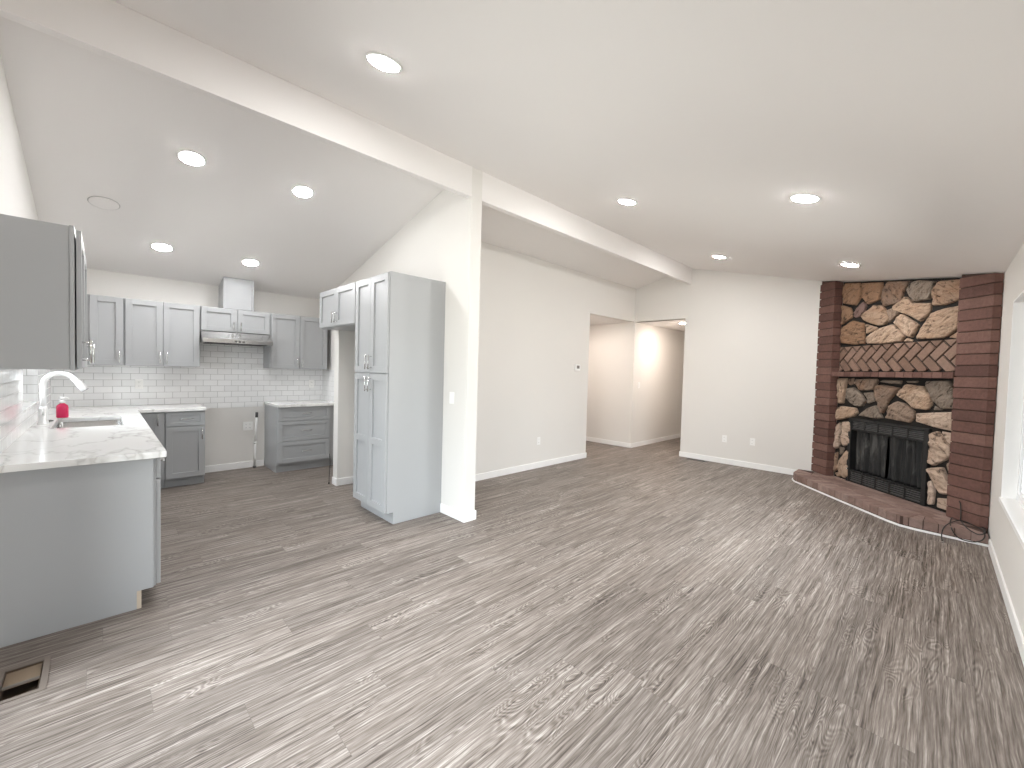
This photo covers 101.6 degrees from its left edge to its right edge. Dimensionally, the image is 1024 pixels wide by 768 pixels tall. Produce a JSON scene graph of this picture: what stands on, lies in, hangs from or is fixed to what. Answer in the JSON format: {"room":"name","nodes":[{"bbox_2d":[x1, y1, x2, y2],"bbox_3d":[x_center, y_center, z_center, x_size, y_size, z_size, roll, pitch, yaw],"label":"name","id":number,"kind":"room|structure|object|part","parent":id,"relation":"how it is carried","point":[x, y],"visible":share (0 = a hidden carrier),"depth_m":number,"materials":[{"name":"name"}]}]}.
{"room":"open-plan living room","nodes":[
{"label":"open-plan living room","id":0,"kind":"room"},
{"bbox_2d":[0,54,38,220],"bbox_3d":[-2.530,-0.387,1.895,0.140,3.400,7.312,0,3,-44],"label":"wall","id":1,"kind":"structure","parent":0,"point":[16,195],"depth_m":2.64,"materials":[{"name":"paint"}]},
{"bbox_2d":[0,369,50,453],"bbox_3d":[-3.728,0.090,3.228,0.010,0.470,3.474,0,3,-44],"label":"wall tile","id":2,"kind":"structure","parent":1,"relation":"attached to","point":[13,422],"depth_m":2.64,"materials":[{"name":"white tile"}]},
{"bbox_2d":[23,369,35,401],"bbox_3d":[-3.774,-0.346,3.190,0.105,1.030,0.940,0,3,-44],"label":"wall tile reveal","id":3,"kind":"structure","parent":1,"relation":"attached to","point":[29,375],"depth_m":3.54,"materials":[{"name":"white tile"}]},
{"bbox_2d":[23,401,37,412],"bbox_3d":[-3.784,-0.335,3.181,0.148,1.052,0.940,0,3,-44],"label":"window","id":4,"kind":"structure","parent":1,"relation":"in","point":[26,405],"depth_m":3.31,"materials":[{"name":"white plastic"}]},
{"bbox_2d":[0,214,94,370],"bbox_3d":[-2.757,-0.470,2.490,0.365,0.756,1.064,0,3,-44],"label":"upper cabinet","id":5,"kind":"object","parent":1,"relation":"attached to","point":[43,265],"visible":1,"depth_m":2.12,"materials":[{"name":"grey paint"}]},
{"bbox_3d":[-2.678,-0.471,2.567,0.018,0.756,1.064,0,3,-44],"label":"frame","id":6,"kind":"part","parent":5,"relation":"part of","materials":[{"name":"grey paint"}]},
{"bbox_3d":[-2.481,-0.457,2.402,0.020,0.730,0.511,0,3,-44],"label":"door","id":7,"kind":"part","parent":5,"relation":"part of","materials":[{"name":"grey paint"}]},
{"bbox_3d":[-2.843,-0.478,2.771,0.020,0.730,0.513,0,3,-44],"label":"door","id":8,"kind":"part","parent":5,"relation":"part of","materials":[{"name":"grey paint"}]},
{"bbox_3d":[-2.313,-0.177,2.272,0.039,0.130,0.011,0,3,-44],"label":"handle","id":9,"kind":"part","parent":5,"relation":"part of","materials":[{"name":"silver metal"}]},
{"bbox_3d":[-2.985,-0.217,2.957,0.039,0.130,0.011,0,3,-44],"label":"handle","id":10,"kind":"part","parent":5,"relation":"part of","materials":[{"name":"silver metal"}]},
{"bbox_2d":[87,268,319,465],"bbox_3d":[-3.942,-0.105,5.553,2.961,2.530,0.140,0,3,-44],"label":"wall","id":11,"kind":"structure","parent":0,"point":[226,442],"depth_m":5.52,"materials":[{"name":"paint"}]},
{"bbox_2d":[87,294,123,365],"bbox_3d":[-4.597,-0.584,4.523,0.566,0.748,0.370,0,3,-44],"label":"upper cabinet","id":12,"kind":"object","parent":11,"relation":"attached to","point":[105,314],"visible":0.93,"depth_m":4.53,"materials":[{"name":"grey paint"}]},
{"bbox_2d":[124,298,199,366],"bbox_3d":[-4.150,-0.586,4.961,0.682,0.748,0.370,0,3,-44],"label":"upper cabinet","id":13,"kind":"object","parent":11,"relation":"attached to","point":[156,333],"visible":0.98,"depth_m":4.83,"materials":[{"name":"grey paint"}]},
{"bbox_3d":[-4.176,-0.579,4.743,0.320,0.740,0.020,0,3,-44],"label":"door","id":14,"kind":"part","parent":13,"relation":"part of","materials":[{"name":"grey paint"}]},
{"bbox_3d":[-3.937,-0.581,4.977,0.336,0.740,0.020,0,3,-44],"label":"door","id":15,"kind":"part","parent":13,"relation":"part of","materials":[{"name":"grey paint"}]},
{"bbox_2d":[51,343,322,407],"bbox_3d":[-3.933,-0.135,5.455,2.837,0.905,0.010,0,3,-44],"label":"wall tile","id":16,"kind":"structure","parent":11,"relation":"attached to","point":[227,376],"depth_m":5.39,"materials":[{"name":"white tile"}]},
{"bbox_2d":[135,379,142,388],"bbox_3d":[-4.432,0.001,4.960,0.072,0.115,0.008,0,3,-44],"label":"outlet","id":17,"kind":"object","parent":16,"relation":"attached to","point":[138,382],"visible":1,"depth_m":4.96,"materials":[{"name":"white plastic"}]},
{"bbox_2d":[309,380,313,387],"bbox_3d":[-3.039,-0.001,6.325,0.072,0.115,0.008,0,3,-44],"label":"outlet","id":18,"kind":"object","parent":16,"relation":"attached to","point":[311,382],"visible":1,"depth_m":6.32,"materials":[{"name":"white plastic"}]},
{"bbox_2d":[205,460,263,472],"bbox_3d":[-3.789,1.117,5.667,0.740,0.088,0.013,0,3,-44],"label":"baseboard","id":19,"kind":"structure","parent":11,"relation":"attached to","point":[222,467],"depth_m":5.66,"materials":[{"name":"white paint"}]},
{"bbox_2d":[200,306,269,334],"bbox_3d":[-3.628,-0.814,5.459,0.758,0.296,0.370,0,3,-44],"label":"upper cabinet","id":20,"kind":"object","parent":11,"relation":"attached to","point":[211,318],"visible":0.97,"depth_m":5.33,"materials":[{"name":"grey paint"}]},
{"bbox_3d":[-3.669,-0.807,5.226,0.362,0.288,0.020,0,3,-44],"label":"door","id":21,"kind":"part","parent":20,"relation":"part of","materials":[{"name":"grey paint"}]},
{"bbox_2d":[219,277,253,310],"bbox_3d":[-3.619,-1.161,5.474,0.335,0.395,0.333,0,3,-44],"label":"duct cover","id":22,"kind":"object","parent":20,"relation":"on","point":[234,293],"visible":0.98,"depth_m":5.36,"materials":[{"name":"grey paint"}]},
{"bbox_3d":[-3.396,-0.809,5.495,0.364,0.288,0.020,0,3,-44],"label":"door","id":23,"kind":"part","parent":20,"relation":"part of","materials":[{"name":"grey paint"}]},
{"bbox_2d":[200,330,272,345],"bbox_3d":[-3.594,-0.586,5.425,0.756,0.149,0.467,0,3,-44],"label":"range hood","id":24,"kind":"object","parent":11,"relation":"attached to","point":[206,337],"visible":0.96,"depth_m":5.27,"materials":[{"name":"silver metal"}]},
{"bbox_2d":[243,421,252,430],"bbox_3d":[-3.651,0.581,5.773,0.118,0.118,0.008,0,3,-44],"label":"outlet","id":25,"kind":"object","parent":11,"relation":"attached to","point":[246,425],"visible":1,"depth_m":5.77,"materials":[{"name":"white plastic"}]},
{"bbox_2d":[263,313,327,369],"bbox_3d":[-3.091,-0.591,5.999,0.760,0.748,0.370,0,3,-44],"label":"upper cabinet","id":26,"kind":"object","parent":11,"relation":"attached to","point":[299,342],"visible":0.84,"depth_m":5.86,"materials":[{"name":"grey paint"}]},
{"bbox_3d":[-3.130,-0.584,5.768,0.358,0.740,0.020,0,3,-44],"label":"door","id":27,"kind":"part","parent":26,"relation":"part of","materials":[{"name":"grey paint"}]},
{"bbox_3d":[-2.864,-0.586,6.028,0.372,0.740,0.020,0,3,-44],"label":"door","id":28,"kind":"part","parent":26,"relation":"part of","materials":[{"name":"grey paint"}]},
{"bbox_2d":[333,330,356,478],"bbox_3d":[-1.976,0.289,5.186,0.421,1.868,0.127,0,3,-44],"label":"wall","id":29,"kind":"structure","parent":0,"point":[344,354],"depth_m":5.05,"materials":[{"name":"paint"}]},
{"bbox_2d":[327,167,482,512],"bbox_3d":[-1.665,-0.446,5.254,0.124,3.350,3.724,0,3,-44],"label":"wall","id":30,"kind":"structure","parent":0,"point":[442,241],"depth_m":4.04,"materials":[{"name":"paint"}]},
{"bbox_2d":[322,370,333,401],"bbox_3d":[-2.693,0.023,6.210,0.010,0.470,0.659,0,3,-44],"label":"tiled wall","id":31,"kind":"structure","parent":30,"relation":"attached to","point":[327,375],"depth_m":6.27,"materials":[{"name":"white tile"}]},
{"bbox_2d":[319,282,355,330],"bbox_3d":[-1.708,-0.840,4.739,0.652,0.429,0.978,0,3,-44],"label":"upper cabinet","id":32,"kind":"object","parent":30,"relation":"attached to","point":[337,305],"visible":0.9,"depth_m":4.51,"materials":[{"name":"grey paint"}]},
{"bbox_3d":[-2.076,-0.849,4.716,0.020,0.409,0.479,0,3,-44],"label":"door","id":33,"kind":"part","parent":32,"relation":"part of","materials":[{"name":"grey paint"}]},
{"bbox_3d":[-1.738,-0.829,4.372,0.020,0.409,0.479,0,3,-44],"label":"door","id":34,"kind":"part","parent":32,"relation":"part of","materials":[{"name":"grey paint"}]},
{"bbox_2d":[332,476,352,485],"bbox_3d":[-1.694,1.197,4.893,0.434,0.088,1.015,0,3,-44],"label":"baseboard","id":35,"kind":"structure","parent":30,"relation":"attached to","point":[346,480],"depth_m":5.07,"materials":[{"name":"white paint"}]},
{"bbox_2d":[0,0,691,284],"bbox_3d":[0.350,-1.893,4.576,7.737,0.330,0.058,0,3,-44],"label":"beam","id":36,"kind":"structure","parent":30,"relation":"attached to","point":[112,30],"depth_m":2.71,"materials":[{"name":"paint"}]},
{"bbox_2d":[449,392,453,403],"bbox_3d":[-0.588,0.136,4.061,0.010,0.115,0.072,0,3,-44],"label":"light switch","id":37,"kind":"object","parent":30,"relation":"attached to","point":[451,395],"visible":1,"depth_m":4.05,"materials":[{"name":"white plastic"}]},
{"bbox_2d":[440,504,474,522],"bbox_3d":[-0.538,1.253,4.103,0.137,0.088,0.391,0,3,-44],"label":"baseboard","id":38,"kind":"structure","parent":30,"relation":"attached to","point":[469,516],"depth_m":4.00,"materials":[{"name":"white paint"}]},
{"bbox_2d":[0,437,1023,767],"bbox_3d":[1.208,1.315,5.918,11.200,0.060,7.750,0,3,-44],"label":"floor","id":39,"kind":"structure","parent":0,"point":[649,605],"depth_m":2.26,"materials":[{"name":"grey laminate"}]},
{"bbox_2d":[0,655,51,704],"bbox_3d":[-2.191,1.352,1.865,0.164,0.061,0.289,0,3,-44],"label":"floor vent","id":40,"kind":"object","parent":39,"relation":"in","point":[30,679],"visible":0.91,"depth_m":1.89,"materials":[{"name":"beige metal"}]},
{"bbox_2d":[0,457,164,647],"bbox_3d":[-2.518,0.856,2.483,0.688,0.878,0.604,0,3,-44],"label":"base cabinet","id":41,"kind":"object","parent":39,"relation":"on","point":[80,545],"visible":0.82,"depth_m":2.23,"materials":[{"name":"grey paint"}]},
{"bbox_2d":[0,403,206,472],"bbox_3d":[-3.280,0.340,3.678,1.277,0.035,3.498,0,3,-44],"label":"countertop","id":42,"kind":"structure","parent":41,"relation":"on","point":[39,446],"depth_m":2.69,"materials":[{"name":"stone"}]},
{"bbox_2d":[56,397,68,417],"bbox_3d":[-4.025,0.208,3.740,0.084,0.185,0.055,0,3,-44],"label":"soap bottle","id":43,"kind":"object","parent":42,"relation":"on","point":[62,409],"visible":1,"depth_m":3.72,"materials":[{"name":"red"}]},
{"bbox_2d":[37,371,88,424],"bbox_3d":[-3.647,0.109,3.394,0.290,0.426,0.113,0,3,-44],"label":"faucet","id":44,"kind":"object","parent":42,"relation":"on","point":[43,411],"visible":1,"depth_m":3.33,"materials":[{"name":"white metal"}]},
{"bbox_3d":[-3.680,0.048,3.389,0.205,0.306,0.037,0,3,-44],"label":"spout","id":45,"kind":"part","parent":44,"relation":"part of","materials":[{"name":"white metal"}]},
{"bbox_2d":[53,420,122,428],"bbox_3d":[-3.589,0.455,3.548,0.455,0.200,0.805,0,3,-44],"label":"sink","id":46,"kind":"object","parent":42,"relation":"in","point":[103,422],"visible":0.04,"depth_m":3.80,"materials":[{"name":"silver metal"}]},
{"bbox_3d":[-2.303,0.484,2.686,0.020,0.124,0.573,0,3,-44],"label":"drawer","id":47,"kind":"part","parent":41,"relation":"part of","materials":[{"name":"grey paint"}]},
{"bbox_3d":[-2.313,0.868,2.698,0.020,0.628,0.573,0,3,-44],"label":"door","id":48,"kind":"part","parent":41,"relation":"part of","materials":[{"name":"grey paint"}]},
{"bbox_2d":[140,412,164,488],"bbox_3d":[-4.192,0.739,4.796,0.268,0.878,0.654,0,3,-44],"label":"base cabinet","id":49,"kind":"object","parent":39,"relation":"on","point":[155,420],"visible":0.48,"depth_m":4.64,"materials":[{"name":"grey paint"}]},
{"bbox_3d":[-4.000,0.698,4.590,0.215,0.753,0.020,0,3,-44],"label":"door","id":50,"kind":"part","parent":49,"relation":"part of","materials":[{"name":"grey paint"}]},
{"bbox_2d":[164,410,204,487],"bbox_3d":[-3.964,0.738,5.019,0.367,0.878,0.654,0,3,-44],"label":"base cabinet","id":51,"kind":"object","parent":39,"relation":"on","point":[184,430],"visible":0.92,"depth_m":4.82,"materials":[{"name":"grey paint"}]},
{"bbox_3d":[-3.759,0.398,4.809,0.355,0.164,0.020,0,3,-44],"label":"drawer","id":52,"kind":"part","parent":51,"relation":"part of","materials":[{"name":"grey paint"}]},
{"bbox_3d":[-3.769,0.782,4.821,0.355,0.588,0.020,0,3,-44],"label":"door","id":53,"kind":"part","parent":51,"relation":"part of","materials":[{"name":"grey paint"}]},
{"bbox_2d":[253,412,257,467],"bbox_3d":[-3.564,0.777,5.800,0.059,0.769,0.039,0,3,-44],"label":"gas pipe","id":54,"kind":"object","parent":39,"relation":"on","point":[256,413],"visible":1,"depth_m":5.79,"materials":[{"name":"white metal"}]},
{"bbox_2d":[264,404,333,472],"bbox_3d":[-3.001,0.733,5.963,0.790,0.878,0.654,0,3,-44],"label":"base cabinet","id":55,"kind":"object","parent":39,"relation":"on","point":[295,438],"visible":0.94,"depth_m":5.72,"materials":[{"name":"grey paint"}]},
{"bbox_2d":[264,400,333,407],"bbox_3d":[-2.996,0.276,5.945,0.794,0.035,0.654,0,3,-44],"label":"countertop","id":56,"kind":"structure","parent":55,"relation":"on","point":[300,403],"depth_m":5.80,"materials":[{"name":"stone"}]},
{"bbox_3d":[-2.849,0.911,5.730,0.664,0.285,0.020,0,3,-44],"label":"drawer","id":57,"kind":"part","parent":55,"relation":"part of","materials":[{"name":"grey paint"}]},
{"bbox_3d":[-2.841,0.630,5.721,0.664,0.268,0.020,0,3,-44],"label":"drawer","id":58,"kind":"part","parent":55,"relation":"part of","materials":[{"name":"grey paint"}]},
{"bbox_3d":[-2.835,0.402,5.714,0.664,0.179,0.020,0,3,-44],"label":"drawer","id":59,"kind":"part","parent":55,"relation":"part of","materials":[{"name":"grey paint"}]},
{"bbox_2d":[353,271,445,523],"bbox_3d":[-1.155,0.128,4.178,0.652,2.298,0.672,0,3,-44],"label":"pantry cabinet","id":60,"kind":"object","parent":39,"relation":"on","point":[400,318],"visible":1,"depth_m":3.94,"materials":[{"name":"grey paint"}]},
{"bbox_3d":[-1.480,0.522,4.114,0.020,1.261,0.328,0,3,-44],"label":"door","id":61,"kind":"part","parent":60,"relation":"part of","materials":[{"name":"grey paint"}]},
{"bbox_3d":[-1.452,-0.566,4.080,0.020,0.901,0.328,0,3,-44],"label":"door","id":62,"kind":"part","parent":60,"relation":"part of","materials":[{"name":"grey paint"}]},
{"bbox_3d":[-1.342,-0.207,3.930,0.039,0.140,0.011,0,3,-44],"label":"handle","id":63,"kind":"part","parent":60,"relation":"part of","materials":[{"name":"silver metal"}]},
{"bbox_3d":[-1.248,0.536,3.877,0.020,1.261,0.328,0,3,-44],"label":"door","id":64,"kind":"part","parent":60,"relation":"part of","materials":[{"name":"grey paint"}]},
{"bbox_3d":[-1.219,-0.552,3.843,0.020,0.901,0.328,0,3,-44],"label":"door","id":65,"kind":"part","parent":60,"relation":"part of","materials":[{"name":"grey paint"}]},
{"bbox_2d":[792,273,1003,546],"bbox_3d":[4.395,-0.012,4.871,1.038,2.826,2.512,2,2,1],"label":"fireplace","id":66,"kind":"object","parent":39,"relation":"on","point":[913,386],"visible":1,"depth_m":4.62,"materials":[{"name":"red brick"}]},
{"bbox_2d":[855,431,887,478],"bbox_3d":[4.482,0.868,5.218,0.055,0.528,0.475,2,2,1],"label":"curtain","id":67,"kind":"object","parent":66,"relation":"hanging from","point":[870,446],"depth_m":5.20,"materials":[{"name":"metal"}]},
{"bbox_2d":[849,471,920,501],"bbox_3d":[4.452,1.213,4.984,0.746,0.122,0.746,0,3,-44],"label":"grille","id":68,"kind":"object","parent":66,"relation":"attached to","point":[862,483],"depth_m":4.93,"materials":[{"name":"black metal"}]},
{"bbox_2d":[852,421,923,440],"bbox_3d":[4.474,0.544,4.963,0.082,0.102,0.981,2,2,1],"label":"grille","id":69,"kind":"object","parent":66,"relation":"attached to","point":[892,430],"depth_m":4.90,"materials":[{"name":"black metal"}]},
{"bbox_3d":[4.474,0.877,4.973,0.115,0.829,1.065,2,2,1],"label":"frame","id":70,"kind":"part","parent":66,"relation":"part of","materials":[{"name":"black metal"}]},
{"bbox_3d":[4.026,1.382,4.919,0.374,0.018,2.512,2,2,1],"label":"shoe moulding","id":71,"kind":"part","parent":66,"relation":"part of","materials":[{"name":"white paint"}]},
{"bbox_3d":[4.478,-0.312,4.902,0.024,0.324,1.598,2,2,1],"label":"herringbone panel","id":72,"kind":"part","parent":66,"relation":"part of","materials":[{"name":"brown brick"}]},
{"bbox_2d":[887,437,923,488],"bbox_3d":[4.477,0.883,4.731,0.055,0.528,0.488,2,2,1],"label":"curtain","id":73,"kind":"object","parent":66,"relation":"hanging from","point":[906,456],"depth_m":4.71,"materials":[{"name":"metal"}]},
{"bbox_2d":[941,501,985,542],"bbox_3d":[4.176,1.277,3.861,0.642,0.302,0.280,0,3,-44],"label":"cord","id":74,"kind":"object","parent":66,"relation":"on","point":[950,522],"visible":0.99,"depth_m":3.82,"materials":[{"name":"black rubber"}]},
{"bbox_2d":[0,0,1023,331],"bbox_3d":[1.292,-1.627,5.811,11.210,1.069,7.778,0,3,-44],"label":"ceiling","id":75,"kind":"structure","parent":0,"point":[905,118],"depth_m":2.57,"materials":[{"name":"paint"}]},
{"bbox_2d":[87,196,119,209],"bbox_3d":[-3.579,-1.585,3.662,0.207,0.053,0.201,0,2,-40],"label":"ceiling cover","id":76,"kind":"structure","parent":75,"relation":"attached to","point":[97,201],"depth_m":3.65,"materials":[{"name":"paint"}]},
{"bbox_2d":[150,243,173,251],"bbox_3d":[-3.721,-1.454,4.437,0.195,0.050,0.190,0,2,-40],"label":"recessed light","id":77,"kind":"object","parent":75,"relation":"in","point":[163,247],"visible":1,"depth_m":4.42,"materials":[{"name":"white paint"}]},
{"bbox_2d":[153,244,170,250],"bbox_3d":[-3.720,-1.449,4.436,0.153,0.011,0.153,0,-11,-44],"label":"diffuser","id":78,"kind":"object","parent":77,"relation":"attached to","point":[160,247],"depth_m":4.43,"materials":[{"name":"white plastic"}]},
{"bbox_2d":[176,150,206,166],"bbox_3d":[-2.537,-1.787,3.306,0.195,0.050,0.190,0,2,-40],"label":"recessed light","id":79,"kind":"object","parent":75,"relation":"in","point":[189,157],"visible":1,"depth_m":3.29,"materials":[{"name":"white paint"}]},
{"bbox_2d":[179,152,203,164],"bbox_3d":[-2.536,-1.782,3.305,0.153,0.011,0.153,0,-11,-44],"label":"diffuser","id":80,"kind":"object","parent":79,"relation":"attached to","point":[189,158],"depth_m":3.29,"materials":[{"name":"white plastic"}]},
{"bbox_2d":[241,259,259,265],"bbox_3d":[-3.139,-1.456,5.009,0.195,0.050,0.190,0,2,-40],"label":"recessed light","id":81,"kind":"object","parent":75,"relation":"in","point":[248,262],"visible":1,"depth_m":4.99,"materials":[{"name":"white paint"}]},
{"bbox_2d":[243,260,257,265],"bbox_3d":[-3.138,-1.451,5.008,0.153,0.011,0.153,0,-11,-44],"label":"diffuser","id":82,"kind":"object","parent":81,"relation":"attached to","point":[245,262],"depth_m":5.00,"materials":[{"name":"white plastic"}]},
{"bbox_2d":[291,185,313,197],"bbox_3d":[-1.948,-1.789,3.888,0.195,0.050,0.190,0,2,-40],"label":"recessed light","id":83,"kind":"object","parent":75,"relation":"in","point":[301,191],"visible":1,"depth_m":3.87,"materials":[{"name":"white paint"}]},
{"bbox_2d":[294,187,311,196],"bbox_3d":[-1.947,-1.784,3.886,0.153,0.011,0.153,0,-11,-44],"label":"diffuser","id":84,"kind":"object","parent":83,"relation":"attached to","point":[298,191],"depth_m":3.87,"materials":[{"name":"white plastic"}]},
{"bbox_2d":[365,51,402,73],"bbox_3d":[-0.684,-1.713,2.227,0.195,0.051,0.190,0,2,-40],"label":"recessed light","id":85,"kind":"object","parent":75,"relation":"in","point":[383,62],"visible":1,"depth_m":2.21,"materials":[{"name":"white paint"}]},
{"bbox_2d":[369,55,398,71],"bbox_3d":[-0.685,-1.708,2.228,0.153,0.011,0.153,0,17,-44],"label":"diffuser","id":86,"kind":"object","parent":85,"relation":"attached to","point":[385,63],"depth_m":2.21,"materials":[{"name":"white plastic"}]},
{"bbox_2d":[617,198,636,204],"bbox_3d":[1.083,-1.715,3.928,0.195,0.051,0.190,0,2,-40],"label":"recessed light","id":87,"kind":"object","parent":75,"relation":"in","point":[621,200],"visible":1,"depth_m":3.90,"materials":[{"name":"white paint"}]},
{"bbox_2d":[619,200,634,204],"bbox_3d":[1.081,-1.711,3.930,0.153,0.011,0.153,0,17,-44],"label":"diffuser","id":88,"kind":"object","parent":87,"relation":"attached to","point":[628,202],"depth_m":3.91,"materials":[{"name":"white plastic"}]},
{"bbox_2d":[711,255,726,257],"bbox_3d":[2.822,-1.736,5.691,0.195,0.051,0.190,0,2,-40],"label":"recessed light","id":89,"kind":"object","parent":75,"relation":"in","point":[715,256],"visible":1,"depth_m":5.65,"materials":[{"name":"white paint"}]},
{"bbox_2d":[789,194,821,202],"bbox_3d":[2.055,-1.302,2.928,0.195,0.051,0.190,0,2,-40],"label":"recessed light","id":90,"kind":"object","parent":75,"relation":"in","point":[803,198],"visible":1,"depth_m":2.90,"materials":[{"name":"white paint"}]},
{"bbox_2d":[839,263,860,266],"bbox_3d":[3.736,-1.318,4.614,0.195,0.051,0.190,0,2,-40],"label":"recessed light","id":91,"kind":"object","parent":75,"relation":"in","point":[843,264],"visible":1,"depth_m":4.59,"materials":[{"name":"white paint"}]},
{"bbox_2d":[841,264,857,266],"bbox_3d":[3.735,-1.314,4.615,0.153,0.011,0.153,0,17,-44],"label":"diffuser","id":92,"kind":"object","parent":91,"relation":"attached to","point":[849,265],"depth_m":4.60,"materials":[{"name":"white plastic"}]},
{"bbox_2d":[475,241,684,474],"bbox_3d":[1.697,-0.306,7.519,7.849,3.104,0.120,0,3,-44],"label":"wall","id":93,"kind":"structure","parent":0,"point":[534,313],"depth_m":6.28,"materials":[{"name":"paint"}]},
{"bbox_2d":[475,453,586,518],"bbox_3d":[0.410,1.230,5.594,1.074,0.088,3.346,3,3,43],"label":"baseboard","id":94,"kind":"structure","parent":93,"relation":"attached to","point":[492,474],"depth_m":6.05,"materials":[{"name":"white paint"}]},
{"bbox_2d":[574,364,579,370],"bbox_3d":[1.066,-0.269,6.799,0.130,0.100,0.028,0,3,-44],"label":"thermostat","id":95,"kind":"object","parent":93,"relation":"attached to","point":[576,366],"visible":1,"depth_m":6.78,"materials":[{"name":"white plastic"}]},
{"bbox_2d":[586,434,680,447],"bbox_3d":[2.708,1.177,9.181,4.956,0.088,2.151,2,2,0],"label":"baseboard","id":96,"kind":"structure","parent":93,"relation":"attached to","point":[604,441],"depth_m":8.56,"materials":[{"name":"white paint"}]},
{"bbox_2d":[586,269,843,470],"bbox_3d":[2.947,-0.422,7.545,0.120,3.400,7.718,0,3,-44],"label":"wall","id":97,"kind":"structure","parent":0,"point":[750,341],"depth_m":6.82,"materials":[{"name":"paint"}]},
{"bbox_2d":[722,435,726,441],"bbox_3d":[3.506,0.903,6.889,0.008,0.115,0.072,0,3,-44],"label":"outlet","id":98,"kind":"object","parent":97,"relation":"attached to","point":[724,437],"visible":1,"depth_m":6.88,"materials":[{"name":"white plastic"}]},
{"bbox_2d":[679,451,795,474],"bbox_3d":[3.634,1.276,6.844,0.133,0.088,1.761,0,3,-44],"label":"baseboard","id":99,"kind":"structure","parent":97,"relation":"attached to","point":[682,454],"depth_m":6.73,"materials":[{"name":"white paint"}]},
{"bbox_2d":[750,438,754,445],"bbox_3d":[3.798,0.914,6.592,0.008,0.115,0.072,0,3,-44],"label":"outlet","id":100,"kind":"object","parent":97,"relation":"attached to","point":[752,440],"visible":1,"depth_m":6.59,"materials":[{"name":"white plastic"}]},
{"bbox_2d":[987,242,1023,635],"bbox_3d":[2.780,0.167,2.106,7.737,2.560,0.140,0,3,-44],"label":"wall","id":101,"kind":"structure","parent":0,"point":[1009,551],"depth_m":3.27,"materials":[{"name":"paint"}]},
{"bbox_2d":[988,539,1023,665],"bbox_3d":[2.041,1.402,1.560,5.910,0.088,0.013,0,3,-44],"label":"baseboard","id":102,"kind":"structure","parent":101,"relation":"attached to","point":[1018,634],"depth_m":2.62,"materials":[{"name":"white paint"}]},
{"bbox_2d":[999,290,1023,548],"bbox_3d":[3.202,0.143,2.527,1.810,1.537,0.152,0,3,-44],"label":"window","id":103,"kind":"structure","parent":101,"relation":"in","point":[1011,500],"depth_m":3.16,"materials":[{"name":"white glass"}]},
{"bbox_3d":[3.182,0.895,2.550,1.810,0.032,0.152,0,3,-44],"label":"sill","id":104,"kind":"part","parent":103,"relation":"part of","materials":[{"name":"white paint"}]},
{"bbox_3d":[3.534,0.133,2.794,0.848,1.403,0.036,0,3,-44],"label":"sash","id":105,"kind":"part","parent":103,"relation":"part of","materials":[{"name":"white plastic"}]}
]}

